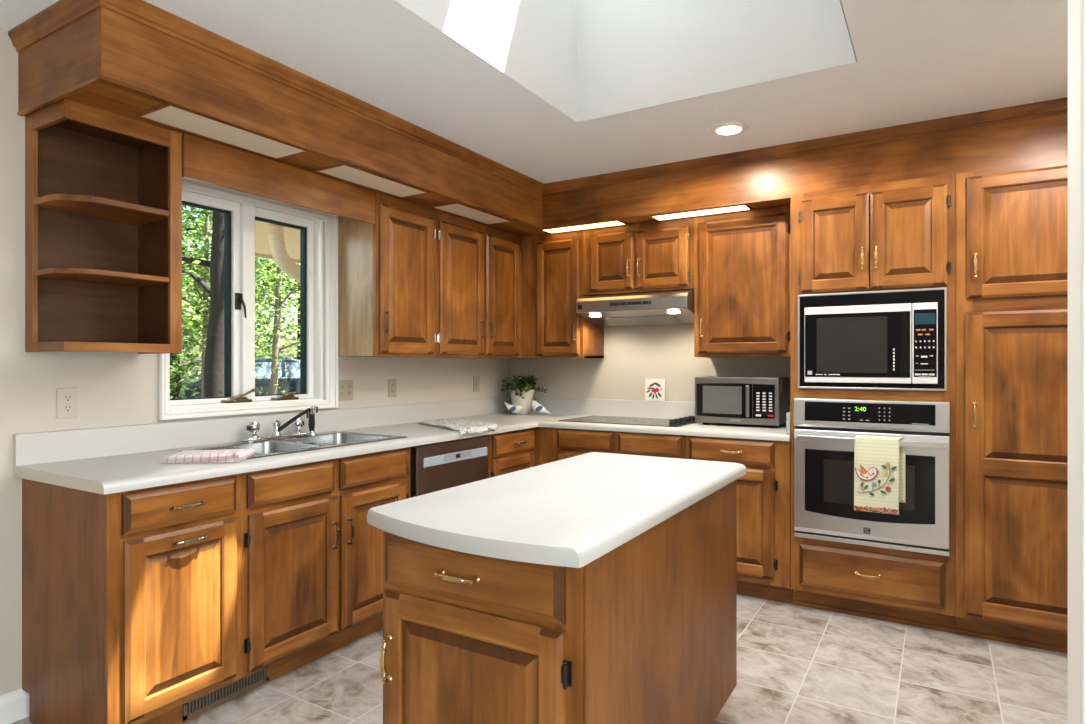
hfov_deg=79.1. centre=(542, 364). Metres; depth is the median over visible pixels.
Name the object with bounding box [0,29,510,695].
wall
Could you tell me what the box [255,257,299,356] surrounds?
tree
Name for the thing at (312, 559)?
base cabinet
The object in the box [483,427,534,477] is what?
base cabinet
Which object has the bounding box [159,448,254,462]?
dish towel
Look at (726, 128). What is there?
recessed light
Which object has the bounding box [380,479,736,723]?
base cabinet
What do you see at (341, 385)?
receptacle
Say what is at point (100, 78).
trim
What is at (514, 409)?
bird figurine
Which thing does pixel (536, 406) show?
bird figurine
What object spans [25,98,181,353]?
shelf unit
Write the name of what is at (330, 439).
sink
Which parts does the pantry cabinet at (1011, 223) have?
handle, handle, door, door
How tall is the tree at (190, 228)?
11.180 m
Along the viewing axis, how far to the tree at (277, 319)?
13.76 m
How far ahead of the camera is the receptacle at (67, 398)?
2.50 m
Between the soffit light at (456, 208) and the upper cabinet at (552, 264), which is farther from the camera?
the upper cabinet at (552, 264)
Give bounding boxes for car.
[180,358,299,397]
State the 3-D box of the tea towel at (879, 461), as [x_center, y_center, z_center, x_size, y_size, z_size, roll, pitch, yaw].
[1.612,0.527,3.149,0.218,0.365,0.048,0,0,31]
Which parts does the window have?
sash, sash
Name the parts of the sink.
bowl, bowl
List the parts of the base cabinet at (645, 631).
handle, handle, door, drawer, frame, panel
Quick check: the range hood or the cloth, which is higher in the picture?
the range hood
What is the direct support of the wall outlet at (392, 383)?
attached to the wall at (115, 388)
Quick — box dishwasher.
[410,436,487,497]
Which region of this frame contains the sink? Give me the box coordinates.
[168,431,406,458]
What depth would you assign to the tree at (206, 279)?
13.52 m
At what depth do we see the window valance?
2.92 m
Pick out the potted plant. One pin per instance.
(519, 396)
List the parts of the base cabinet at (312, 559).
door, handle, handle, door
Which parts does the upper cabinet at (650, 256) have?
door, handle, handle, door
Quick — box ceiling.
[0,0,1067,183]
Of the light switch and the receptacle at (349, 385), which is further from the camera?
the light switch
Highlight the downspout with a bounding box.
[268,225,299,281]
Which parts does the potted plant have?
pot, stem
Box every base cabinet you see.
[22,473,240,723]
[230,447,409,699]
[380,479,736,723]
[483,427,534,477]
[535,427,685,465]
[686,435,792,603]
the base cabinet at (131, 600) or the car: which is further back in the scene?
the car
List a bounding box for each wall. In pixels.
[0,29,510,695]
[511,323,790,404]
[1068,0,1085,723]
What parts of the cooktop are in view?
knob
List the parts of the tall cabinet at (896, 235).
door, handle, handle, drawer, handle, door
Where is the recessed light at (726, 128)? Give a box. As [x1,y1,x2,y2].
[708,121,749,135]
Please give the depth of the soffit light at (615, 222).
4.32 m
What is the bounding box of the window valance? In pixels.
[182,133,374,223]
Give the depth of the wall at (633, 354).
4.56 m
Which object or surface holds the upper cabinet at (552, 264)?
attached to the wall at (633, 354)
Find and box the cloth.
[419,418,497,436]
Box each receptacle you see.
[63,394,72,411]
[340,384,343,395]
[348,384,351,395]
[391,382,393,393]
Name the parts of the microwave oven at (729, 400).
door, handle, control panel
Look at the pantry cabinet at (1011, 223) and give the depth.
2.95 m
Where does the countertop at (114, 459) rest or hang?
on the base cabinet at (131, 600)
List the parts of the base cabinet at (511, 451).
drawer, door, handle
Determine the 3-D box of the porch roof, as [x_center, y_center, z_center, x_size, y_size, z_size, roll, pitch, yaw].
[-0.854,0.125,7.245,2.918,2.810,5.470,0,0,31]
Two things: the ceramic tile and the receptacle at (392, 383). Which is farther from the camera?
the ceramic tile
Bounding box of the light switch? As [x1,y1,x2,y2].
[473,376,478,391]
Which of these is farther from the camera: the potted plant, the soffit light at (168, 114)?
the potted plant
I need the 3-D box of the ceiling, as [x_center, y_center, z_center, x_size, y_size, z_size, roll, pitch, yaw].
[0.781,-1.860,0.142,7.210,1.340,7.690,0,0,31]
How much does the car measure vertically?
1.699 m
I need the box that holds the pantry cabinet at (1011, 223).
[955,159,1067,653]
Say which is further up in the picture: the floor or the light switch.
the light switch
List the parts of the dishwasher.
pocket handle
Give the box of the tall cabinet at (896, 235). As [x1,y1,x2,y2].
[791,174,954,632]
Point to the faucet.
(297, 422)
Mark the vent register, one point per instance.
(196, 706)
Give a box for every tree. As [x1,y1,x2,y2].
[170,205,267,395]
[170,205,274,398]
[170,205,299,398]
[182,209,299,393]
[182,211,223,396]
[209,255,299,359]
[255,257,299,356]
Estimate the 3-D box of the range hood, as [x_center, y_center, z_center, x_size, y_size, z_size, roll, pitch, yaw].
[0.650,-0.366,4.313,0.755,0.196,0.437,0,0,31]
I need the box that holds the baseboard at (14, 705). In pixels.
[0,688,28,723]
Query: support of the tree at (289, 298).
on the ground
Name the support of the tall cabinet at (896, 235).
on the floor
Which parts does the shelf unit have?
panel, shelf, shelf, panel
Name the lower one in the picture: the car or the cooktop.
the cooktop
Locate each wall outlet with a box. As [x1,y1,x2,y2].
[56,388,77,418]
[338,379,352,400]
[388,379,396,396]
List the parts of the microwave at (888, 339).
door, handle, control panel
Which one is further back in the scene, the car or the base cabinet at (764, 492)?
the car
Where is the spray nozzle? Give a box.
[306,406,317,434]
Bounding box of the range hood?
[576,289,693,325]
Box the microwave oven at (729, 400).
[695,376,789,427]
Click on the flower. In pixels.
(654, 390)
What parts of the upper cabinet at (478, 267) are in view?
door, handle, handle, door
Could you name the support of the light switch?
attached to the wall at (115, 388)
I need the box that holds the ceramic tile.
[645,379,664,400]
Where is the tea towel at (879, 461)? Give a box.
[854,435,904,514]
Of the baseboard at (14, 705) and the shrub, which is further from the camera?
the shrub
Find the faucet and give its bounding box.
[242,406,315,441]
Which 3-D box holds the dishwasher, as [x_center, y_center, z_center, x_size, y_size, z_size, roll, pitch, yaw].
[-0.726,0.847,3.692,0.606,0.866,0.626,0,0,31]
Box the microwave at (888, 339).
[798,287,946,390]
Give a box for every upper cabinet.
[338,191,435,356]
[424,210,539,358]
[522,230,603,357]
[583,217,693,295]
[694,204,790,357]
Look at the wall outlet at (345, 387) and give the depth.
3.68 m
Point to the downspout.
(276, 233)
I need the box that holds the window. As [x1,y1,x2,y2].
[159,177,337,419]
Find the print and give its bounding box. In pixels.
[816,349,894,374]
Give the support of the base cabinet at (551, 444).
on the floor
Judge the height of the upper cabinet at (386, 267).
0.866 m
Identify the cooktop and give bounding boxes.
[558,415,696,426]
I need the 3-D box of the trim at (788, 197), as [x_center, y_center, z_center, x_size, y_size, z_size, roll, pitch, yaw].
[1.277,-0.906,3.607,2.976,0.010,0.016,0,0,31]
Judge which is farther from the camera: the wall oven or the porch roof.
the porch roof
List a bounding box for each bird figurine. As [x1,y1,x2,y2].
[504,402,522,412]
[531,400,550,413]
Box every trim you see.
[8,0,1067,194]
[17,75,542,228]
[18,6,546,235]
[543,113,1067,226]
[543,175,955,228]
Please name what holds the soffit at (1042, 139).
attached to the wall at (633, 354)
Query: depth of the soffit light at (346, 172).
3.23 m
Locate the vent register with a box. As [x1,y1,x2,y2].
[183,666,268,720]
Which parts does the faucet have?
knob, plate, spout, knob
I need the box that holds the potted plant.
[501,374,547,414]
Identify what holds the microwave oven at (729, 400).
on the countertop at (114, 459)
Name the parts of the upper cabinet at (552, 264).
door, handle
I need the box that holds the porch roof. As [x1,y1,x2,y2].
[255,220,299,263]
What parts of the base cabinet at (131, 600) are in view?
panel, frame, drawer, door, handle, handle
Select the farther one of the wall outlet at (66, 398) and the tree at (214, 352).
the tree at (214, 352)
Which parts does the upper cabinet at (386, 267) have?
panel, handle, frame, door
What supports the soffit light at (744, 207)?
attached to the wall at (633, 354)
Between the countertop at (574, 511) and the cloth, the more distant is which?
the cloth
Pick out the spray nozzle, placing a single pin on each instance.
(311, 423)
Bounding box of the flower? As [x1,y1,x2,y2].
[647,383,661,398]
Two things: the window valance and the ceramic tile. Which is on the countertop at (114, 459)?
the ceramic tile
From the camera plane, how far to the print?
3.26 m
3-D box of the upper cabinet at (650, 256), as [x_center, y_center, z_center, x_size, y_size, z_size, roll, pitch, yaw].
[0.668,-0.688,4.342,0.766,0.445,0.371,0,0,31]
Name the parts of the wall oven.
display glass, trim, handle, control panel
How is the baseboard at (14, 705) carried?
attached to the wall at (115, 388)
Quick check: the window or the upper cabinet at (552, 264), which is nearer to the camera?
the window
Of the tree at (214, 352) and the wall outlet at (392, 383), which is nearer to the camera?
the wall outlet at (392, 383)
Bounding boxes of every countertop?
[13,397,790,494]
[367,452,746,567]
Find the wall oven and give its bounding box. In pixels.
[794,398,949,555]
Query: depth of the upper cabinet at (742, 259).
3.86 m
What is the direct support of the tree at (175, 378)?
on the ground
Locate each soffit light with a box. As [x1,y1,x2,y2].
[137,103,308,159]
[315,163,428,197]
[431,202,512,224]
[540,220,626,233]
[650,204,751,220]
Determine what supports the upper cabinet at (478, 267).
attached to the wall at (115, 388)
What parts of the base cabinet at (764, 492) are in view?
handle, drawer, door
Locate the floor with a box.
[10,594,1067,723]
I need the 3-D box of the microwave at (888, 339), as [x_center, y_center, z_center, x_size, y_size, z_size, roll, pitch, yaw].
[1.729,-0.118,3.449,0.661,0.486,0.508,0,0,31]
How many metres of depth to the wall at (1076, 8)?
0.96 m
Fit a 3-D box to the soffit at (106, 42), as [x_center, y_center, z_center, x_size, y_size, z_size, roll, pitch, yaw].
[-0.819,-1.050,3.591,0.590,0.279,3.195,0,0,31]
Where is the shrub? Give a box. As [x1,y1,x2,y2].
[219,380,299,394]

